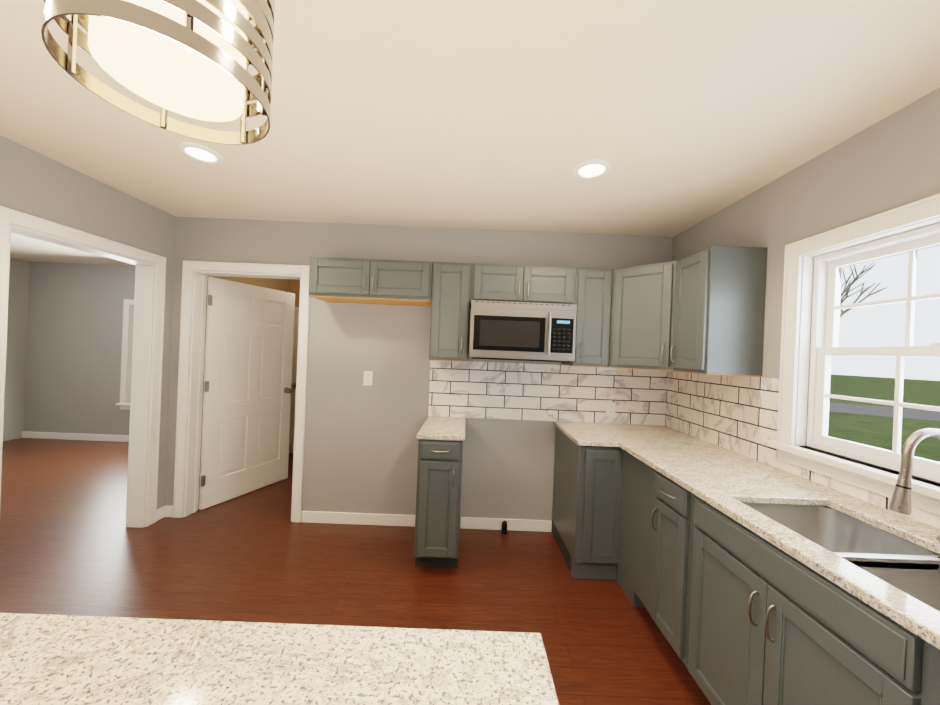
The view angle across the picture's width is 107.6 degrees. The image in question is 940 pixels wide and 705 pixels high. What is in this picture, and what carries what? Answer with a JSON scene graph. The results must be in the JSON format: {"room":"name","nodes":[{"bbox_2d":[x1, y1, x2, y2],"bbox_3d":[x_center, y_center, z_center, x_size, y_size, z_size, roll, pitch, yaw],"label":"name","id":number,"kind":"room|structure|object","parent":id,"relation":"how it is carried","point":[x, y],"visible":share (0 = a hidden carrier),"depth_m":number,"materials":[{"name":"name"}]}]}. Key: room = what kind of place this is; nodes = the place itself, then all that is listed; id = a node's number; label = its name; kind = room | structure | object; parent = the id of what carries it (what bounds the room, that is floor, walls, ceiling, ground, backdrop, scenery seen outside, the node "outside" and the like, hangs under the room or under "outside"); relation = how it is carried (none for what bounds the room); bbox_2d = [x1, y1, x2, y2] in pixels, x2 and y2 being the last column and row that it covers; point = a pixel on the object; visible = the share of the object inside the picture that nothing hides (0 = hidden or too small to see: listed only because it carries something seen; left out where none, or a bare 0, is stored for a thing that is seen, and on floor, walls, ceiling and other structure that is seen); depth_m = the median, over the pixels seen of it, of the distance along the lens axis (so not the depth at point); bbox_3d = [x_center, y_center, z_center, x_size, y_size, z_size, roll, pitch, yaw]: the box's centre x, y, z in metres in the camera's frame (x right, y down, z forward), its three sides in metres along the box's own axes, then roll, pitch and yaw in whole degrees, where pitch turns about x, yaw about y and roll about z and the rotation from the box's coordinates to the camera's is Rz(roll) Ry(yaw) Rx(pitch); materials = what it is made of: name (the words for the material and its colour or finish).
{"room":"kitchen","nodes":[
{"label":"kitchen","id":0,"kind":"room"},
{"bbox_2d":[3,258,135,440],"bbox_3d":[-4.406,0.034,3.186,3.675,2.440,3.430,2,0,0],"label":"wall","id":1,"kind":"structure","parent":0,"point":[64,347],"depth_m":4.77,"materials":[{"name":"paint"}]},
{"bbox_2d":[116,299,133,409],"bbox_3d":[-4.408,0.042,4.768,0.853,1.523,0.105,2,0,0],"label":"window","id":2,"kind":"structure","parent":1,"relation":"in","point":[126,361],"depth_m":4.75,"materials":[{"name":"white wood"}]},
{"bbox_2d":[22,431,551,531],"bbox_3d":[-2.306,1.299,0.380,7.756,0.090,8.800,2,0,0],"label":"baseboard","id":3,"kind":"structure","parent":1,"relation":"attached to","point":[406,520],"depth_m":2.79,"materials":[{"name":"white wood"}]},
{"bbox_2d":[0,135,175,510],"bbox_3d":[-2.493,0.117,-0.613,0.130,2.440,7.080,2,0,0],"label":"wall","id":4,"kind":"structure","parent":0,"point":[34,183],"depth_m":2.20,"materials":[{"name":"paint"}]},
{"bbox_2d":[0,206,165,527],"bbox_3d":[-2.506,0.291,2.207,0.172,2.082,0.984,2,0,0],"label":"trim","id":5,"kind":"structure","parent":4,"relation":"attached to","point":[145,392],"depth_m":2.61,"materials":[{"name":"white wood"}]},
{"bbox_2d":[199,276,299,495],"bbox_3d":[-1.760,0.140,3.819,1.625,2.440,1.780,2,0,0],"label":"wall","id":6,"kind":"structure","parent":0,"point":[289,285],"depth_m":4.10,"materials":[{"name":"beige paint"}]},
{"bbox_2d":[199,277,294,509],"bbox_3d":[-2.066,0.353,3.300,0.404,1.980,0.803,2,0,0],"label":"kitchen door","id":7,"kind":"structure","parent":6,"relation":"in","point":[248,390],"depth_m":3.22,"materials":[{"name":"white wood"}]},
{"bbox_2d":[289,312,298,452],"bbox_3d":[-2.003,0.409,4.521,0.720,1.870,0.112,2,0,0],"label":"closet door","id":8,"kind":"structure","parent":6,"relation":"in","point":[293,384],"depth_m":4.54,"materials":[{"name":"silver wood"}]},
{"bbox_2d":[0,438,710,704],"bbox_3d":[-2.294,1.374,0.515,7.986,0.060,9.330,2,0,0],"label":"floor","id":9,"kind":"structure","parent":0,"point":[71,543],"depth_m":2.14,"materials":[{"name":"brown wood"}]},
{"bbox_2d":[0,613,558,704],"bbox_3d":[-0.728,0.958,0.236,1.700,0.900,0.855,2,0,0],"label":"kitchen island","id":10,"kind":"object","parent":9,"relation":"on","point":[48,659],"visible":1,"depth_m":0.58,"materials":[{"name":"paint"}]},
{"bbox_2d":[414,439,462,567],"bbox_3d":[-0.206,0.991,2.480,0.285,0.869,0.648,2,0,0],"label":"base cabinet","id":11,"kind":"object","parent":9,"relation":"on","point":[438,502],"visible":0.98,"depth_m":2.19,"materials":[{"name":"paint"}]},
{"bbox_2d":[501,520,506,533],"bbox_3d":[0.277,1.397,2.758,0.044,0.095,0.050,2,0,0],"label":"stub","id":12,"kind":"object","parent":9,"relation":"on","point":[504,527],"visible":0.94,"depth_m":2.74,"materials":[{"name":"black plastic"}]},
{"bbox_2d":[551,427,656,613],"bbox_3d":[1.130,1.045,2.299,0.894,0.869,1.018,2,0,0],"label":"base cabinet","id":13,"kind":"object","parent":9,"relation":"on","point":[603,506],"visible":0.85,"depth_m":2.19,"materials":[{"name":"paint"}]},
{"bbox_2d":[417,416,939,649],"bbox_3d":[0.631,0.576,1.212,1.936,0.030,3.188,2,0,0],"label":"countertop","id":14,"kind":"structure","parent":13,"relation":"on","point":[729,483],"depth_m":1.42,"materials":[{"name":"stone"}]},
{"bbox_2d":[744,503,939,611],"bbox_3d":[1.243,0.717,1.070,0.439,0.200,0.684,2,0,0],"label":"sink","id":15,"kind":"object","parent":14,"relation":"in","point":[909,568],"visible":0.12,"depth_m":1.21,"materials":[{"name":"silver metal"}]},
{"bbox_2d":[889,428,939,540],"bbox_3d":[1.433,0.415,1.049,0.216,0.356,0.108,2,0,0],"label":"faucet","id":16,"kind":"object","parent":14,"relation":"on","point":[900,501],"visible":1,"depth_m":1.07,"materials":[{"name":"silver metal"}]},
{"bbox_2d":[650,471,694,668],"bbox_3d":[1.242,1.051,1.640,0.674,0.869,0.299,2,0,0],"label":"base cabinet","id":17,"kind":"object","parent":9,"relation":"on","point":[673,530],"visible":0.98,"depth_m":1.60,"materials":[{"name":"paint"}]},
{"bbox_2d":[688,496,939,704],"bbox_3d":[1.244,1.052,1.100,0.674,0.869,0.779,2,0,0],"label":"base cabinet","id":18,"kind":"object","parent":9,"relation":"on","point":[771,624],"visible":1,"depth_m":1.04,"materials":[{"name":"paint"}]},
{"bbox_2d":[165,217,672,528],"bbox_3d":[-0.415,0.196,2.869,4.051,2.440,0.130,2,0,0],"label":"wall","id":19,"kind":"structure","parent":0,"point":[361,448],"depth_m":2.80,"materials":[{"name":"paint"}]},
{"bbox_2d":[173,260,309,522],"bbox_3d":[-1.846,0.317,2.853,1.028,2.082,0.155,2,0,0],"label":"door frame","id":20,"kind":"structure","parent":19,"relation":"attached to","point":[191,386],"depth_m":2.78,"materials":[{"name":"white wood"}]},
{"bbox_2d":[363,371,372,385],"bbox_3d":[-0.830,0.209,2.796,0.072,0.116,0.008,2,0,0],"label":"light switch","id":21,"kind":"object","parent":19,"relation":"attached to","point":[368,378],"visible":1,"depth_m":2.79,"materials":[{"name":"white plastic"}]},
{"bbox_2d":[309,257,432,305],"bbox_3d":[-0.722,-0.534,2.621,0.888,0.286,0.358,2,0,0],"label":"upper cabinet","id":22,"kind":"object","parent":19,"relation":"attached to","point":[369,281],"visible":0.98,"depth_m":2.48,"materials":[{"name":"paint"}]},
{"bbox_2d":[429,262,470,361],"bbox_3d":[-0.146,-0.295,2.623,0.278,0.716,0.358,2,0,0],"label":"upper cabinet","id":23,"kind":"object","parent":19,"relation":"attached to","point":[450,305],"visible":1,"depth_m":2.48,"materials":[{"name":"paint"}]},
{"bbox_2d":[469,300,576,362],"bbox_3d":[0.369,-0.147,2.583,0.740,0.409,0.441,2,0,0],"label":"microwave","id":24,"kind":"object","parent":19,"relation":"attached to","point":[523,331],"visible":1,"depth_m":2.40,"materials":[{"name":"silver metal"}]},
{"bbox_2d":[470,263,575,306],"bbox_3d":[0.384,-0.492,2.624,0.762,0.280,0.358,2,0,0],"label":"upper cabinet","id":25,"kind":"object","parent":19,"relation":"attached to","point":[521,283],"visible":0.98,"depth_m":2.48,"materials":[{"name":"paint"}]},
{"bbox_2d":[561,268,612,367],"bbox_3d":[0.890,-0.253,2.626,0.264,0.716,0.358,2,0,0],"label":"upper cabinet","id":26,"kind":"object","parent":19,"relation":"attached to","point":[593,290],"visible":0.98,"depth_m":2.48,"materials":[{"name":"paint"}]},
{"bbox_2d":[606,402,615,416],"bbox_3d":[1.145,0.464,2.794,0.072,0.116,0.008,2,0,0],"label":"electrical outlet","id":27,"kind":"object","parent":19,"relation":"attached to","point":[610,409],"depth_m":2.79,"materials":[{"name":"white plastic"}]},
{"bbox_2d":[608,260,677,371],"bbox_3d":[1.326,-0.236,2.508,0.604,0.716,0.598,2,0,0],"label":"upper cabinet","id":28,"kind":"object","parent":19,"relation":"attached to","point":[642,315],"visible":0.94,"depth_m":2.33,"materials":[{"name":"paint"}]},
{"bbox_2d":[0,0,939,265],"bbox_3d":[-2.193,-1.133,0.376,7.986,0.080,9.060,2,0,0],"label":"ceiling","id":29,"kind":"structure","parent":0,"point":[680,116],"depth_m":1.43,"materials":[{"name":"paint"}]},
{"bbox_2d":[41,0,274,144],"bbox_3d":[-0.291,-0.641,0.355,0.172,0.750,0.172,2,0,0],"label":"pendant light","id":30,"kind":"object","parent":29,"relation":"hanging from","point":[192,58],"visible":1,"depth_m":0.34,"materials":[{"name":"polished nickel"},{"name":"frosted white glass"}]},
{"bbox_2d":[177,142,223,163],"bbox_3d":[-1.437,-1.059,1.837,0.196,0.012,0.196,2,0,0],"label":"recessed light","id":31,"kind":"object","parent":29,"relation":"in","point":[201,153],"visible":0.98,"depth_m":1.82,"materials":[{"name":"white plastic"}]},
{"bbox_2d":[573,159,610,178],"bbox_3d":[0.651,-0.975,1.839,0.196,0.012,0.196,2,0,0],"label":"recessed light","id":32,"kind":"object","parent":29,"relation":"attached to","point":[592,168],"visible":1,"depth_m":1.82,"materials":[{"name":"white plastic"}]},
{"bbox_2d":[672,87,939,486],"bbox_3d":[1.685,0.286,-0.599,0.130,2.440,7.080,2,0,0],"label":"wall","id":33,"kind":"structure","parent":0,"point":[890,162],"depth_m":1.59,"materials":[{"name":"paint"}]},
{"bbox_2d":[428,360,939,528],"bbox_3d":[0.641,0.330,1.186,1.935,0.461,3.238,2,0,0],"label":"backsplash","id":34,"kind":"structure","parent":33,"relation":"attached to","point":[738,414],"depth_m":2.79,"materials":[{"name":"tile"}]},
{"bbox_2d":[670,245,766,376],"bbox_3d":[1.451,-0.230,2.054,0.358,0.716,0.309,2,0,0],"label":"upper cabinet","id":35,"kind":"object","parent":33,"relation":"attached to","point":[719,310],"visible":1,"depth_m":1.90,"materials":[{"name":"paint"}]},
{"bbox_2d":[767,193,939,514],"bbox_3d":[1.660,0.002,1.220,0.180,1.100,1.150,2,0,0],"label":"window","id":36,"kind":"structure","parent":33,"relation":"in","point":[827,306],"depth_m":1.54,"materials":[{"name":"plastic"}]},
{"label":"outside","id":37,"kind":"structure","parent":0,"visible":0},
{"bbox_2d":[828,374,939,461],"bbox_3d":[14.891,2.473,28.637,150.000,0.050,120.000,2,0,0],"label":"ground","id":38,"kind":"structure","parent":37,"point":[873,387],"depth_m":13.26,"materials":[{"name":"green plant"}]},
{"bbox_2d":[829,261,939,420],"bbox_3d":[12.860,-3.290,22.487,70.494,11.614,53.659,2,0,0],"label":"scenery","id":39,"kind":"structure","parent":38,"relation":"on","point":[863,409],"depth_m":16.17,"materials":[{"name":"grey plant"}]}
]}

